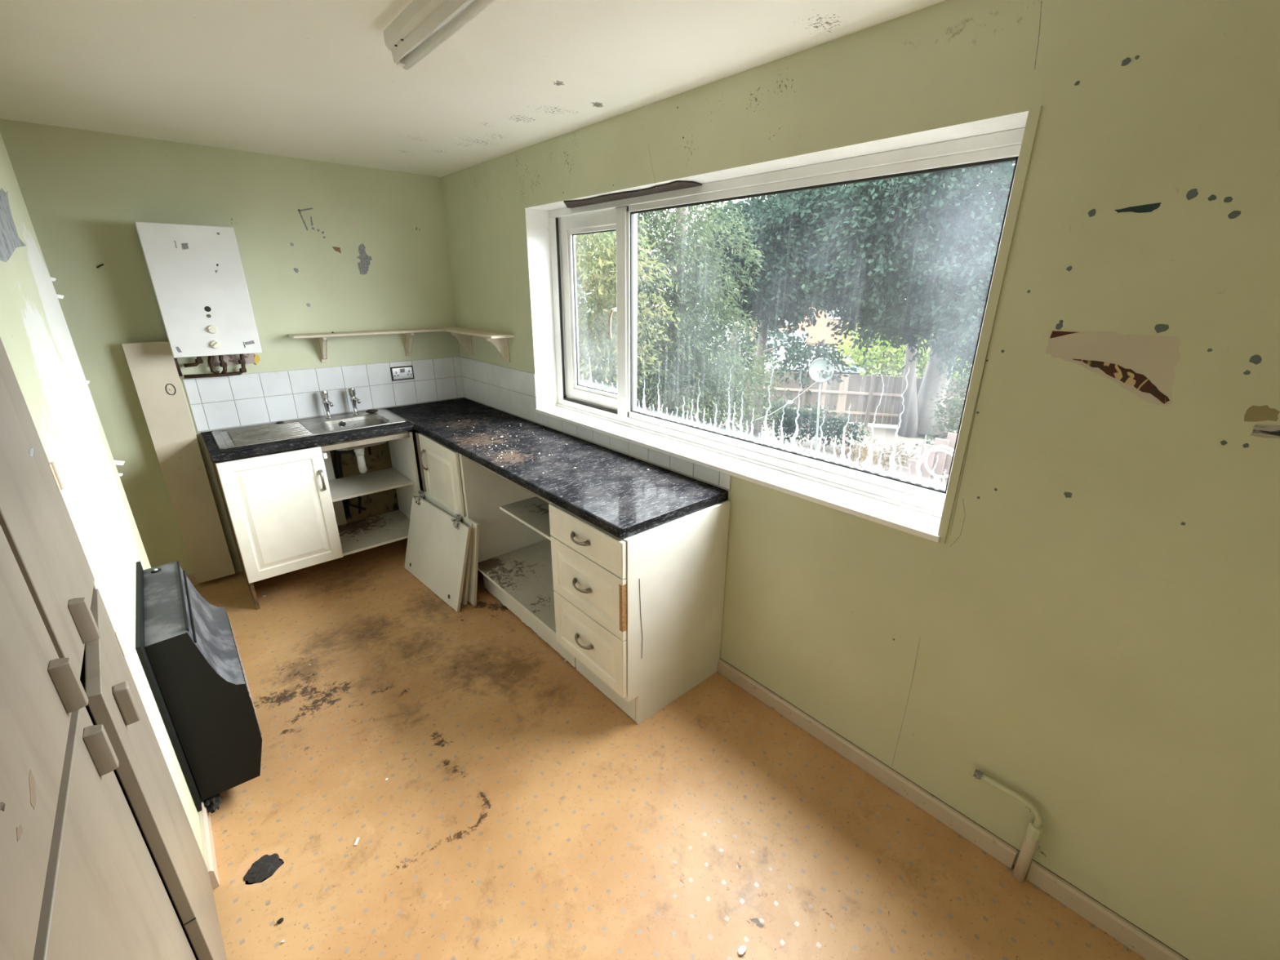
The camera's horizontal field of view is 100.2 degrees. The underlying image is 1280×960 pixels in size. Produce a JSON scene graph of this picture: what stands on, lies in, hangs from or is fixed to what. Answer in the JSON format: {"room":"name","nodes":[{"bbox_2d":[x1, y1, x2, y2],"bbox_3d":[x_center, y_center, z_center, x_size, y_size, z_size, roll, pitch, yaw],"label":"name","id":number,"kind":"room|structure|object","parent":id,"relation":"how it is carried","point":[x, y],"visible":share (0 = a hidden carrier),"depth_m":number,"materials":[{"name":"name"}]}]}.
{"room":"damaged room","nodes":[
{"label":"damaged room","id":0,"kind":"room"},
{"bbox_2d":[0,132,204,858],"bbox_3d":[-0.781,0.337,0.613,0.142,2.425,4.380,-16,26,-38],"label":"wall","id":1,"kind":"structure","parent":0,"point":[36,338],"depth_m":1.57,"materials":[{"name":"green paint"}]},
{"bbox_2d":[135,560,262,812],"bbox_3d":[-1.606,0.690,1.970,0.214,0.671,0.680,-16,26,-38],"label":"wall heater","id":2,"kind":"object","parent":1,"relation":"attached to","point":[186,646],"visible":1,"depth_m":1.79,"materials":[{"name":"black metal"}]},
{"bbox_2d":[199,794,219,889],"bbox_3d":[-1.748,1.039,2.107,0.018,0.075,1.360,-16,26,-38],"label":"baseboard","id":3,"kind":"structure","parent":1,"relation":"attached to","point":[209,853],"depth_m":1.70,"materials":[{"name":"white wood"}]},
{"bbox_2d":[0,118,465,575],"bbox_3d":[-2.374,-0.599,3.166,2.750,2.425,0.037,-16,26,-38],"label":"wall","id":4,"kind":"structure","parent":0,"point":[323,246],"depth_m":3.14,"materials":[{"name":"green paint"}]},
{"bbox_2d":[186,573,197,585],"bbox_3d":[-3.073,0.709,3.003,0.920,0.070,0.016,-16,26,-38],"label":"baseboard","id":5,"kind":"structure","parent":4,"relation":"attached to","point":[192,578],"depth_m":3.27,"materials":[{"name":"beige wood"}]},
{"bbox_2d":[134,221,262,358],"bbox_3d":[-2.342,-1.005,2.865,0.390,0.643,0.263,-16,26,-38],"label":"boiler","id":6,"kind":"object","parent":4,"relation":"attached to","point":[196,273],"visible":0.98,"depth_m":2.78,"materials":[{"name":"white metal"}]},
{"bbox_2d":[173,353,246,378],"bbox_3d":[-2.434,-0.678,3.032,0.324,0.190,0.029,-16,26,-38],"label":"pipes","id":7,"kind":"object","parent":6,"relation":"attached to","point":[242,361],"visible":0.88,"depth_m":3.04,"materials":[{"name":"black metal"}]},
{"bbox_2d":[213,353,260,366],"bbox_3d":[-2.377,-0.718,3.133,0.249,0.099,0.011,-16,26,-38],"label":"mounting plate","id":8,"kind":"object","parent":4,"relation":"attached to","point":[231,359],"visible":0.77,"depth_m":3.14,"materials":[{"name":"white metal"}]},
{"bbox_2d":[347,446,371,513],"bbox_3d":[-1.950,-0.069,3.717,0.340,0.622,0.048,-16,26,-38],"label":"pipes","id":9,"kind":"object","parent":4,"relation":"attached to","point":[358,507],"visible":0.36,"depth_m":3.75,"materials":[{"name":"orange metal"}]},
{"bbox_2d":[288,326,515,363],"bbox_3d":[-1.470,-0.814,3.340,1.077,0.184,0.867,-16,26,-38],"label":"corner shelf","id":10,"kind":"object","parent":4,"relation":"attached to","point":[500,340],"visible":1,"depth_m":3.45,"materials":[{"name":"beige paint"}]},
{"bbox_2d":[390,365,414,381],"bbox_3d":[-1.673,-0.752,3.771,0.152,0.094,0.013,-16,26,-38],"label":"double socket","id":11,"kind":"object","parent":4,"relation":"attached to","point":[397,373],"visible":1,"depth_m":3.77,"materials":[{"name":"silver metal"}]},
{"bbox_2d":[0,0,946,177],"bbox_3d":[-0.628,-1.055,0.896,2.750,0.001,5.300,-16,26,-38],"label":"ceiling","id":12,"kind":"structure","parent":0,"point":[316,80],"depth_m":1.77,"materials":[{"name":"white paint"}]},
{"bbox_2d":[383,0,496,70],"bbox_3d":[-0.298,-1.097,1.141,0.086,0.084,1.230,-16,26,-38],"label":"ceiling light","id":13,"kind":"object","parent":12,"relation":"attached to","point":[422,26],"visible":1,"depth_m":1.39,"materials":[{"name":"white plastic"}]},
{"bbox_2d":[391,0,469,63],"bbox_3d":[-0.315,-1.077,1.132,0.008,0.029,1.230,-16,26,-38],"label":"diffuser","id":14,"kind":"object","parent":13,"relation":"attached to","point":[436,12],"depth_m":1.39,"materials":[{"name":"white plastic"}]},
{"bbox_2d":[173,511,1146,959],"bbox_3d":[-0.641,1.225,1.723,2.750,0.001,5.300,-16,26,-38],"label":"floor","id":15,"kind":"structure","parent":0,"point":[520,812],"depth_m":1.85,"materials":[{"name":"beige plastic"}]},
{"bbox_2d":[0,337,226,959],"bbox_3d":[-0.970,0.368,0.619,0.462,2.360,1.464,-16,26,-38],"label":"tall cabinet","id":16,"kind":"object","parent":15,"relation":"on","point":[100,850],"visible":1,"depth_m":0.88,"materials":[{"name":"paint"}]},
{"bbox_2d":[121,341,235,583],"bbox_3d":[-2.629,-0.067,3.085,0.189,1.417,0.081,-16,26,-38],"label":"board","id":17,"kind":"object","parent":15,"relation":"on","point":[153,368],"depth_m":3.03,"materials":[{"name":"beige paint"}]},
{"bbox_2d":[204,793,222,813],"bbox_3d":[-1.488,1.114,1.856,0.059,0.054,0.131,-16,26,-38],"label":"soot fluff","id":18,"kind":"object","parent":15,"relation":"on","point":[211,804],"visible":0.6,"depth_m":1.83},
{"bbox_2d":[243,853,284,884],"bbox_3d":[-1.194,1.226,1.695,0.106,0.009,0.094,-16,26,-38],"label":"tar patch","id":19,"kind":"object","parent":15,"relation":"on","point":[266,865],"visible":1,"depth_m":1.69,"materials":[{"name":"black asphalt"}]},
{"bbox_2d":[276,917,283,923],"bbox_3d":[-1.044,1.279,1.553,0.017,0.007,0.009,-16,26,-38],"label":"black pellet","id":20,"kind":"object","parent":15,"relation":"on","point":[279,921],"visible":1,"depth_m":1.55,"materials":[{"name":"black"}]},
{"bbox_2d":[212,431,420,609],"bbox_3d":[-1.973,0.151,3.377,0.991,0.876,0.613,-16,26,-38],"label":"base cabinet","id":21,"kind":"object","parent":15,"relation":"on","point":[285,511],"visible":0.94,"depth_m":3.06,"materials":[{"name":"white wood"}]},
{"bbox_2d":[200,408,414,462],"bbox_3d":[-1.988,-0.293,3.237,1.016,0.040,0.600,-16,26,-38],"label":"countertop","id":22,"kind":"structure","parent":21,"relation":"on","point":[215,455],"depth_m":2.98,"materials":[{"name":"black laminate"}]},
{"bbox_2d":[211,408,406,450],"bbox_3d":[-1.997,-0.262,3.294,0.964,0.158,0.470,-16,26,-38],"label":"sink","id":23,"kind":"object","parent":22,"relation":"in","point":[268,433],"visible":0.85,"depth_m":3.24,"materials":[{"name":"silver metal"}]},
{"bbox_2d":[333,447,367,517],"bbox_3d":[-1.911,0.018,3.593,0.327,0.541,0.084,12,23,29],"label":"trap","id":24,"kind":"object","parent":23,"relation":"attached to","point":[359,453],"visible":0.78,"depth_m":3.54,"materials":[{"name":"white plastic"}]},
{"bbox_2d":[365,408,377,413],"bbox_3d":[-1.809,-0.465,3.613,0.077,0.026,0.049,-16,26,-38],"label":"scourer","id":25,"kind":"object","parent":23,"relation":"on","point":[371,411],"visible":1,"depth_m":3.60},
{"bbox_2d":[320,390,333,418],"bbox_3d":[-2.001,-0.483,3.437,0.096,0.178,0.042,13,24,31],"label":"tap","id":26,"kind":"object","parent":22,"relation":"on","point":[324,394],"visible":1,"depth_m":3.43,"materials":[{"name":"silver metal"}]},
{"bbox_2d":[347,387,360,414],"bbox_3d":[-1.877,-0.518,3.534,0.096,0.178,0.042,13,24,31],"label":"tap","id":27,"kind":"object","parent":22,"relation":"on","point":[352,393],"visible":1,"depth_m":3.52,"materials":[{"name":"silver metal"}]},
{"bbox_2d":[328,467,413,502],"bbox_3d":[-1.798,0.024,3.496,0.490,0.016,0.390,-16,26,-38],"label":"shelf","id":28,"kind":"object","parent":21,"relation":"attached to","point":[355,486],"depth_m":3.49,"materials":[{"name":"white wood"}]},
{"bbox_2d":[354,837,359,845],"bbox_3d":[-0.940,1.200,1.778,0.008,0.003,0.026,-2,20,-6],"label":"strip","id":29,"kind":"object","parent":15,"relation":"on","point":[357,838],"visible":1,"depth_m":1.78,"materials":[{"name":"white paper"}]},
{"bbox_2d":[404,493,471,612],"bbox_3d":[-1.236,0.407,3.221,0.716,0.507,0.141,19,27,42],"label":"door","id":30,"kind":"structure","parent":15,"relation":"on","point":[437,545],"depth_m":3.18,"materials":[{"name":"white wood"}]},
{"bbox_2d":[415,431,479,605],"bbox_3d":[-0.998,0.154,3.380,0.710,0.878,0.762,-16,26,-38],"label":"base cabinet","id":31,"kind":"object","parent":15,"relation":"on","point":[439,464],"depth_m":3.10,"materials":[{"name":"beige paint"}]},
{"bbox_2d":[459,453,576,667],"bbox_3d":[-0.460,0.325,2.911,0.561,0.874,0.962,-16,26,-38],"label":"base cabinet","id":32,"kind":"object","parent":15,"relation":"on","point":[514,545],"depth_m":3.05,"materials":[{"name":"white wood"}]},
{"bbox_2d":[500,496,551,537],"bbox_3d":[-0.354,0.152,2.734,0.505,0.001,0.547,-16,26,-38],"label":"shelf","id":33,"kind":"object","parent":32,"relation":"attached to","point":[534,511],"depth_m":2.70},
{"bbox_2d":[548,500,730,724],"bbox_3d":[-0.017,0.510,2.412,0.631,0.880,0.500,-16,26,-38],"label":"drawer unit","id":34,"kind":"object","parent":15,"relation":"on","point":[639,615],"visible":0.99,"depth_m":2.21,"materials":[{"name":"white wood"}]},
{"bbox_2d":[382,397,728,538],"bbox_3d":[-0.714,-0.211,3.026,0.600,0.042,2.623,-16,26,-38],"label":"countertop","id":35,"kind":"structure","parent":34,"relation":"on","point":[615,492],"depth_m":2.54,"materials":[{"name":"black laminate"}]},
{"bbox_2d":[446,420,575,473],"bbox_3d":[-0.709,-0.226,3.008,0.505,0.003,1.262,-16,26,-38],"label":"crumbs","id":36,"kind":"object","parent":35,"relation":"on","point":[459,420],"visible":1,"depth_m":2.89,"materials":[{"name":"beige food"}]},
{"bbox_2d":[737,945,746,955],"bbox_3d":[0.284,1.310,1.490,0.029,0.006,0.016,-16,26,-38],"label":"paper scrap","id":37,"kind":"object","parent":15,"relation":"on","point":[741,950],"visible":1,"depth_m":1.49,"materials":[{"name":"white paper"}]},
{"bbox_2d":[973,768,1043,882],"bbox_3d":[1.137,1.089,1.691,0.036,0.294,0.198,-16,26,-38],"label":"pipe","id":38,"kind":"object","parent":15,"relation":"on","point":[1034,829],"visible":1,"depth_m":1.63,"materials":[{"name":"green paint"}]},
{"bbox_2d":[440,0,1279,959],"bbox_3d":[0.396,-0.219,2.164,0.005,2.425,5.300,-16,26,-38],"label":"wall","id":39,"kind":"structure","parent":0,"point":[1093,632],"depth_m":1.38,"materials":[{"name":"green paint"}]},
{"bbox_2d":[524,111,1028,542],"bbox_3d":[0.256,-0.686,2.400,0.314,1.143,2.387,-16,26,-38],"label":"window","id":40,"kind":"structure","parent":39,"relation":"in","point":[908,506],"depth_m":2.29,"materials":[{"name":"white paint"}]},
{"bbox_2d":[717,658,1017,868],"bbox_3d":[0.783,1.047,2.136,0.018,0.068,1.233,-16,26,-38],"label":"baseboard","id":41,"kind":"structure","parent":39,"relation":"attached to","point":[996,847],"depth_m":2.00,"materials":[{"name":"white wood"}]},
{"bbox_2d":[937,105,1041,543],"bbox_3d":[0.936,-0.346,1.465,0.006,1.147,0.024,-16,26,-38],"label":"trim","id":42,"kind":"structure","parent":39,"relation":"attached to","point":[1033,115],"depth_m":1.42,"materials":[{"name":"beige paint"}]},
{"bbox_2d":[1026,860,1186,959],"bbox_3d":[1.676,1.397,1.183,0.018,0.068,1.390,-16,26,-38],"label":"baseboard","id":43,"kind":"structure","parent":39,"relation":"attached to","point":[1136,940],"depth_m":1.54,"materials":[{"name":"white wood"}]},
{"label":"outside","id":44,"kind":"structure","parent":0,"visible":0},
{"bbox_2d":[577,311,972,471],"bbox_3d":[17.238,-10.478,42.762,79.650,0.001,125.000,-16,26,-38],"label":"ground","id":45,"kind":"structure","parent":44,"point":[886,436],"depth_m":17.43,"materials":[{"name":"beige soil"}]},
{"bbox_2d":[577,231,663,383],"bbox_3d":[-2.792,-6.831,22.779,7.688,9.003,7.144,3,20,8],"label":"tree","id":46,"kind":"object","parent":45,"relation":"on","point":[639,232],"visible":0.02,"depth_m":22.55,"materials":[{"name":"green plant"}]},
{"bbox_2d":[574,217,680,391],"bbox_3d":[-0.472,-0.140,5.912,1.814,5.510,1.403,6,21,16],"label":"tree","id":47,"kind":"object","parent":45,"relation":"on","point":[597,273],"visible":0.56,"depth_m":5.18,"materials":[{"name":"green plant"}]},
{"bbox_2d":[612,206,736,389],"bbox_3d":[1.591,-8.260,26.047,7.592,10.868,7.052,4,20,11],"label":"tree","id":48,"kind":"object","parent":45,"relation":"on","point":[713,324],"visible":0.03,"depth_m":25.50,"materials":[{"name":"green plant"}]},
{"bbox_2d":[574,201,797,439],"bbox_3d":[0.204,-2.277,9.335,5.109,7.200,3.194,1,20,3],"label":"tree","id":49,"kind":"object","parent":45,"relation":"on","point":[670,384],"visible":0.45,"depth_m":8.61,"materials":[{"name":"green plant"}]},
{"bbox_2d":[690,303,795,379],"bbox_3d":[4.800,-8.446,28.258,6.790,9.620,7.260,-6,21,-16],"label":"tree","id":50,"kind":"object","parent":45,"relation":"on","point":[779,334],"visible":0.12,"depth_m":27.99,"materials":[{"name":"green plant"}]},
{"bbox_2d":[685,190,902,441],"bbox_3d":[4.067,-4.119,13.990,5.914,7.529,4.274,-5,20,-13],"label":"evergreen tree","id":51,"kind":"object","parent":45,"relation":"on","point":[783,236],"visible":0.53,"depth_m":12.85,"materials":[{"name":"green plant"}]},
{"bbox_2d":[741,393,871,448],"bbox_3d":[4.858,-1.804,16.268,4.042,1.642,2.181,12,23,29],"label":"clump","id":52,"kind":"object","parent":45,"relation":"on","point":[793,418],"visible":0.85,"depth_m":15.88,"materials":[{"name":"green plant"}]},
{"bbox_2d":[749,293,874,355],"bbox_3d":[13.683,-14.064,41.009,10.100,7.900,7.900,7,21,17],"label":"brick house","id":53,"kind":"structure","parent":45,"relation":"on","point":[820,332],"depth_m":38.65,"materials":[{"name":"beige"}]},
{"bbox_2d":[768,345,866,404],"bbox_3d":[7.799,-4.723,23.713,3.900,2.072,2.500,7,21,17],"label":"bush","id":54,"kind":"object","parent":45,"relation":"on","point":[781,349],"visible":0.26,"depth_m":22.93,"materials":[{"name":"plant"}]},
{"bbox_2d":[808,357,834,456],"bbox_3d":[4.252,-1.399,13.011,0.580,3.089,0.130,7,21,18],"label":"dish","id":55,"kind":"object","parent":45,"relation":"on","point":[815,373],"visible":0.95,"depth_m":12.64,"materials":[{"name":"white metal"}]},
{"bbox_2d":[724,379,819,431],"bbox_3d":[3.004,-1.750,12.228,2.785,0.942,0.160,-10,23,-27],"label":"washing line","id":56,"kind":"object","parent":55,"relation":"attached to","point":[789,402],"visible":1,"depth_m":12.49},
{"bbox_2d":[808,357,834,382],"bbox_3d":[4.258,-2.581,12.582,0.580,0.575,0.130,7,21,18],"label":"bowl","id":57,"kind":"object","parent":55,"relation":"on","point":[815,373],"depth_m":12.61,"materials":[{"name":"white metal"}]},
{"bbox_2d":[791,440,888,472],"bbox_3d":[5.121,-0.234,14.071,3.963,1.366,3.416,-16,26,-38],"label":"scrub","id":58,"kind":"object","parent":45,"relation":"on","point":[863,455],"visible":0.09,"depth_m":14.66,"materials":[{"name":"beige plant"}]},
{"bbox_2d":[741,368,968,428],"bbox_3d":[7.938,-2.776,18.674,8.766,1.850,0.120,6,21,15],"label":"fence","id":59,"kind":"object","parent":45,"relation":"on","point":[840,392],"visible":0.43,"depth_m":18.82,"materials":[{"name":"wood"}]},
{"bbox_2d":[813,433,919,473],"bbox_3d":[6.888,-0.149,13.860,4.334,1.330,4.618,-16,26,-38],"label":"scrub","id":60,"kind":"object","parent":45,"relation":"on","point":[865,448],"visible":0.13,"depth_m":14.77,"materials":[{"name":"beige plant"}]},
{"bbox_2d":[844,456,888,471],"bbox_3d":[4.918,0.697,11.485,4.614,1.530,4.016,-15,25,-36],"label":"scrub","id":61,"kind":"object","parent":45,"relation":"on","point":[858,456],"visible":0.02,"depth_m":12.88,"materials":[{"name":"plant"}]},
{"bbox_2d":[827,320,971,404],"bbox_3d":[11.497,-5.061,22.057,7.447,4.335,4.823,4,20,10],"label":"bush","id":62,"kind":"object","parent":45,"relation":"on","point":[859,359],"visible":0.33,"depth_m":21.95,"materials":[{"name":"green plant"}]},
{"bbox_2d":[885,290,918,437],"bbox_3d":[8.288,-4.260,16.930,3.588,5.918,3.118,8,21,20],"label":"slender tree","id":63,"kind":"object","parent":45,"relation":"on","point":[908,423],"visible":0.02,"depth_m":17.38,"materials":[{"name":"grey plant"}]},
{"bbox_2d":[795,160,1015,435],"bbox_3d":[7.795,-4.074,13.684,8.461,8.010,6.398,-16,26,-38],"label":"tree","id":64,"kind":"object","parent":45,"relation":"on","point":[934,235],"visible":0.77,"depth_m":10.97,"materials":[{"name":"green plant"}]},
{"bbox_2d":[839,307,972,377],"bbox_3d":[15.303,-8.989,29.461,8.735,10.578,9.112,-16,26,-38],"label":"tree","id":65,"kind":"object","parent":45,"relation":"on","point":[887,372],"visible":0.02,"depth_m":29.45,"materials":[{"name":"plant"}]},
{"bbox_2d":[882,431,957,488],"bbox_3d":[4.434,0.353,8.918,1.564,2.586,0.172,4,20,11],"label":"picket fence","id":66,"kind":"object","parent":45,"relation":"on","point":[944,462],"visible":0.16,"depth_m":8.61,"materials":[{"name":"white wood"}]},
{"bbox_2d":[915,444,953,488],"bbox_3d":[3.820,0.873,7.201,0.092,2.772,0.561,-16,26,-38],"label":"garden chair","id":67,"kind":"object","parent":45,"relation":"on","point":[936,448],"visible":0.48,"depth_m":6.86,"materials":[{"name":"white plastic"}]},
{"bbox_2d":[915,362,971,446],"bbox_3d":[8.463,-1.851,13.528,2.714,3.289,2.440,-16,26,-38],"label":"bush","id":68,"kind":"object","parent":45,"relation":"on","point":[952,407],"visible":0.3,"depth_m":13.78,"materials":[{"name":"green plant"}]},
{"bbox_2d":[919,334,970,378],"bbox_3d":[16.489,-7.314,24.373,8.376,9.846,7.779,7,21,18],"label":"tree","id":69,"kind":"object","parent":45,"relation":"on","point":[931,335],"visible":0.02,"depth_m":25.70,"materials":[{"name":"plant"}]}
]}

